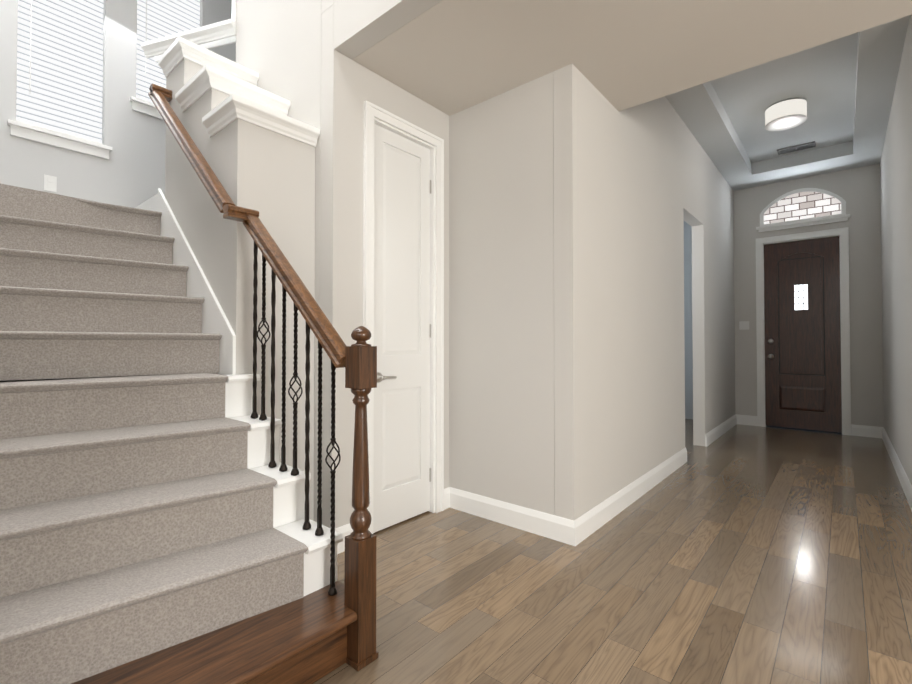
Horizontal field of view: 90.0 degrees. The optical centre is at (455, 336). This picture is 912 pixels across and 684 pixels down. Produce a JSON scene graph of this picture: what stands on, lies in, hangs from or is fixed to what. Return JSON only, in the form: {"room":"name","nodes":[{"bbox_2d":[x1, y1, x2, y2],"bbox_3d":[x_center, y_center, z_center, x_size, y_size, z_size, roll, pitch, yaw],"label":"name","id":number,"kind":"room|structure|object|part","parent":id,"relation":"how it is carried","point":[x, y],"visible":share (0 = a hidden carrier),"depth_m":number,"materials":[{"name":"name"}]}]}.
{"room":"entrance hallway","nodes":[
{"label":"entrance hallway","id":0,"kind":"room"},
{"bbox_2d":[0,0,235,207],"bbox_3d":[-2.961,-1.807,3.653,0.120,6.000,4.700,-1,-1,40],"label":"wall","id":1,"kind":"structure","parent":0,"point":[130,172],"depth_m":3.73,"materials":[{"name":"paint"}]},
{"bbox_2d":[44,174,56,191],"bbox_3d":[-3.054,-1.151,3.433,0.009,0.116,0.072,-1,-1,40],"label":"electrical outlet plate","id":2,"kind":"object","parent":1,"relation":"attached to","point":[50,183],"visible":1,"depth_m":3.43,"materials":[{"name":"white plastic"}]},
{"bbox_2d":[7,0,111,159],"bbox_3d":[-3.041,-2.323,3.529,0.161,1.768,0.605,-1,-1,40],"label":"window","id":3,"kind":"structure","parent":1,"relation":"in","point":[59,72],"depth_m":3.52,"materials":[{"name":"white plastic"}]},
{"bbox_3d":[-3.005,-1.488,3.485,0.065,0.096,0.605,-1,-1,40],"label":"sill","id":4,"kind":"part","parent":3,"relation":"part of","materials":[{"name":"white wood"}]},
{"bbox_2d":[130,0,199,119],"bbox_3d":[-2.569,-2.800,4.093,0.161,1.798,0.605,-1,-1,40],"label":"window","id":5,"kind":"structure","parent":1,"relation":"in","point":[156,19],"depth_m":4.00,"materials":[{"name":"white plastic"}]},
{"bbox_3d":[-2.532,-1.949,4.049,0.065,0.096,0.605,-1,-1,40],"label":"sill","id":6,"kind":"part","parent":5,"relation":"part of","materials":[{"name":"white wood"}]},
{"bbox_2d":[165,58,314,520],"bbox_3d":[-1.331,-0.274,2.743,1.027,2.898,0.435,-1,-1,40],"label":"wall","id":7,"kind":"structure","parent":0,"point":[268,175],"depth_m":2.44,"materials":[{"name":"paint"}]},
{"bbox_2d":[158,36,319,146],"bbox_3d":[-1.327,-1.412,2.727,1.072,0.683,0.482,-1,-1,40],"label":"trim","id":8,"kind":"structure","parent":7,"relation":"attached to","point":[248,100],"depth_m":2.53,"materials":[{"name":"white wood"}]},
{"bbox_2d":[236,0,441,521],"bbox_3d":[1.454,-1.852,0.769,7.855,6.000,0.120,-1,-1,40],"label":"wall","id":9,"kind":"structure","parent":0,"point":[278,46],"depth_m":2.64,"materials":[{"name":"paint"}]},
{"bbox_2d":[141,19,235,61],"bbox_3d":[-1.968,-2.200,3.426,0.884,0.088,0.149,0,-1,18],"label":"trim","id":10,"kind":"structure","parent":9,"relation":"attached to","point":[217,34],"depth_m":3.36,"materials":[{"name":"white wood"}]},
{"bbox_2d":[232,0,235,22],"bbox_3d":[-1.561,-3.529,3.349,0.043,2.566,0.132,-1,-1,40],"label":"trim","id":11,"kind":"structure","parent":9,"relation":"attached to","point":[234,10],"depth_m":3.27,"materials":[{"name":"white wood"}]},
{"bbox_2d":[320,4,448,527],"bbox_3d":[-0.403,-0.314,2.872,0.120,2.990,0.958,-1,-1,40],"label":"wall","id":12,"kind":"structure","parent":0,"point":[349,86],"depth_m":2.54,"materials":[{"name":"paint"}]},
{"bbox_2d":[335,523,352,553],"bbox_3d":[-0.595,1.108,2.519,0.016,0.135,0.202,-1,-1,40],"label":"baseboard","id":13,"kind":"structure","parent":12,"relation":"attached to","point":[346,530],"depth_m":2.49,"materials":[{"name":"white wood"}]},
{"bbox_2d":[373,123,429,532],"bbox_3d":[-0.335,-0.053,2.890,0.086,2.444,0.512,-1,-1,40],"label":"closet door","id":14,"kind":"structure","parent":12,"relation":"in","point":[401,487],"depth_m":2.89,"materials":[{"name":"white wood"}]},
{"bbox_3d":[-0.419,0.249,2.760,0.050,0.062,0.152,-1,-1,40],"label":"knob","id":15,"kind":"part","parent":14,"relation":"part of","materials":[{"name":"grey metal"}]},
{"bbox_2d":[363,100,443,533],"bbox_3d":[-0.354,-0.086,2.907,0.144,2.535,0.670,-1,-1,40],"label":"door frame","id":16,"kind":"structure","parent":12,"relation":"attached to","point":[386,119],"depth_m":3.06,"materials":[{"name":"white wood"}]},
{"bbox_2d":[429,180,430,481],"bbox_3d":[-0.173,-0.041,3.086,0.008,2.040,0.008,-1,-1,40],"label":"closet door hinge","id":17,"kind":"object","parent":12,"relation":"attached to","point":[430,337],"visible":1,"depth_m":3.08,"materials":[{"name":"grey metal"}]},
{"bbox_2d":[449,72,554,514],"bbox_3d":[0.257,-0.187,3.020,0.932,2.740,0.120,-1,-1,40],"label":"wall","id":18,"kind":"structure","parent":0,"point":[501,303],"depth_m":2.90,"materials":[{"name":"paint"}]},
{"bbox_2d":[444,487,571,544],"bbox_3d":[0.301,1.113,2.868,0.930,0.135,0.023,-1,-1,40],"label":"baseboard","id":19,"kind":"structure","parent":18,"relation":"attached to","point":[557,528],"depth_m":2.83,"materials":[{"name":"white wood"}]},
{"bbox_2d":[313,419,911,683],"bbox_3d":[1.087,1.222,2.332,10.500,0.100,14.000,-1,-1,40],"label":"floor","id":20,"kind":"structure","parent":0,"point":[741,554],"depth_m":2.15,"materials":[{"name":"brown wood"}]},
{"bbox_2d":[0,83,378,683],"bbox_3d":[-1.420,-0.182,2.835,3.252,2.720,2.603,-1,-1,40],"label":"staircase","id":21,"kind":"structure","parent":20,"relation":"on","point":[158,525],"depth_m":1.71,"materials":[{"name":"carpet"}]},
{"bbox_3d":[-1.141,-0.713,2.257,1.898,1.675,0.143,-1,-1,40],"label":"handrail","id":22,"kind":"part","parent":21,"relation":"part of","materials":[{"name":"brown wood"}]},
{"bbox_2d":[352,0,911,115],"bbox_3d":[2.451,-1.713,1.016,6.658,0.250,1.548,-1,-1,40],"label":"ceiling","id":23,"kind":"structure","parent":0,"point":[449,57],"depth_m":2.42,"materials":[{"name":"white paint"}]},
{"bbox_2d":[553,64,735,519],"bbox_3d":[2.297,-0.442,4.610,0.120,3.300,5.180,-1,-1,40],"label":"wall","id":24,"kind":"structure","parent":0,"point":[631,184],"depth_m":3.28,"materials":[{"name":"paint"}]},
{"bbox_2d":[572,447,686,545],"bbox_3d":[1.437,1.123,3.468,0.016,0.135,2.395,-1,-1,40],"label":"baseboard","id":25,"kind":"structure","parent":24,"relation":"attached to","point":[577,531],"depth_m":3.09,"materials":[{"name":"white wood"}]},
{"bbox_2d":[705,414,756,446],"bbox_3d":[3.442,1.156,5.641,0.259,0.135,1.849,-1,-1,40],"label":"baseboard","id":26,"kind":"structure","parent":24,"relation":"attached to","point":[715,433],"depth_m":5.95,"materials":[{"name":"white wood"}]},
{"bbox_2d":[684,164,883,426],"bbox_3d":[3.707,-0.409,6.739,3.780,3.300,0.130,-1,-1,40],"label":"wall","id":27,"kind":"structure","parent":0,"point":[857,190],"depth_m":5.69,"materials":[{"name":"paint"}]},
{"bbox_2d":[739,321,748,329],"bbox_3d":[4.026,-0.150,6.369,0.116,0.116,0.012,-1,-1,40],"label":"switch plate","id":28,"kind":"object","parent":27,"relation":"attached to","point":[743,325],"visible":1,"depth_m":6.37,"materials":[{"name":"white plastic"}]},
{"bbox_2d":[764,236,841,432],"bbox_3d":[4.517,-0.023,5.972,0.796,2.473,0.131,-1,-1,40],"label":"front door","id":29,"kind":"structure","parent":27,"relation":"in","point":[801,324],"depth_m":5.97,"materials":[{"name":"brown wood"}]},
{"bbox_3d":[4.252,0.172,6.164,0.068,0.276,0.086,-1,-1,40],"label":"knob","id":30,"kind":"part","parent":29,"relation":"part of","materials":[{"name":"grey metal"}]},
{"bbox_2d":[778,256,825,412],"bbox_3d":[4.537,-0.026,5.996,0.486,2.010,0.003,-1,-1,40],"label":"groove","id":31,"kind":"object","parent":29,"relation":"attached to","point":[823,323],"visible":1,"depth_m":5.95,"materials":[{"name":"brown wood"}]},
{"bbox_2d":[756,188,849,231],"bbox_3d":[4.504,-1.682,5.959,0.980,0.500,0.055,-1,-1,40],"label":"window","id":32,"kind":"structure","parent":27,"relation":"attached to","point":[801,207],"depth_m":5.95,"materials":[{"name":"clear glass"}]},
{"label":"glass","id":33,"kind":"part","parent":32,"relation":"part of","materials":[{"name":"white glass"}]},
{"bbox_2d":[756,227,850,435],"bbox_3d":[4.541,-0.058,6.001,0.970,2.575,0.146,-1,-1,40],"label":"door frame","id":34,"kind":"structure","parent":27,"relation":"attached to","point":[842,234],"depth_m":5.79,"materials":[{"name":"white wood"}]},
{"bbox_2d":[665,15,909,190],"bbox_3d":[3.128,-2.247,4.345,1.526,0.300,4.310,-1,-1,40],"label":"ceiling","id":35,"kind":"structure","parent":0,"point":[844,87],"depth_m":4.37,"materials":[{"name":"white paint"}]},
{"bbox_2d":[765,98,806,130],"bbox_3d":[3.214,-2.151,4.448,0.336,0.186,0.336,-1,-1,40],"label":"ceiling light","id":36,"kind":"object","parent":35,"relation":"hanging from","point":[785,114],"visible":1,"depth_m":4.35,"materials":[{"name":"white glass"}]},
{"bbox_2d":[765,114,806,129],"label":"diffuser","id":37,"kind":"object","parent":36,"relation":"attached to","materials":[{"name":"white glass"}]},
{"bbox_2d":[777,141,815,154],"bbox_3d":[4.027,-2.224,5.399,0.360,0.012,0.160,-1,-1,40],"label":"ceiling vent","id":38,"kind":"object","parent":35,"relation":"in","point":[796,148],"visible":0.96,"depth_m":5.39,"materials":[{"name":"grey metal"}]},
{"bbox_2d":[880,14,911,484],"bbox_3d":[4.115,-0.449,4.208,0.120,3.300,3.440,-1,-1,40],"label":"wall","id":39,"kind":"structure","parent":0,"point":[896,205],"depth_m":3.77,"materials":[{"name":"paint"}]},
{"bbox_2d":[851,424,911,510],"bbox_3d":[3.919,1.135,4.271,0.293,0.135,3.320,-1,-1,40],"label":"baseboard","id":40,"kind":"structure","parent":39,"relation":"attached to","point":[872,432],"depth_m":4.56,"materials":[{"name":"white wood"}]}
]}

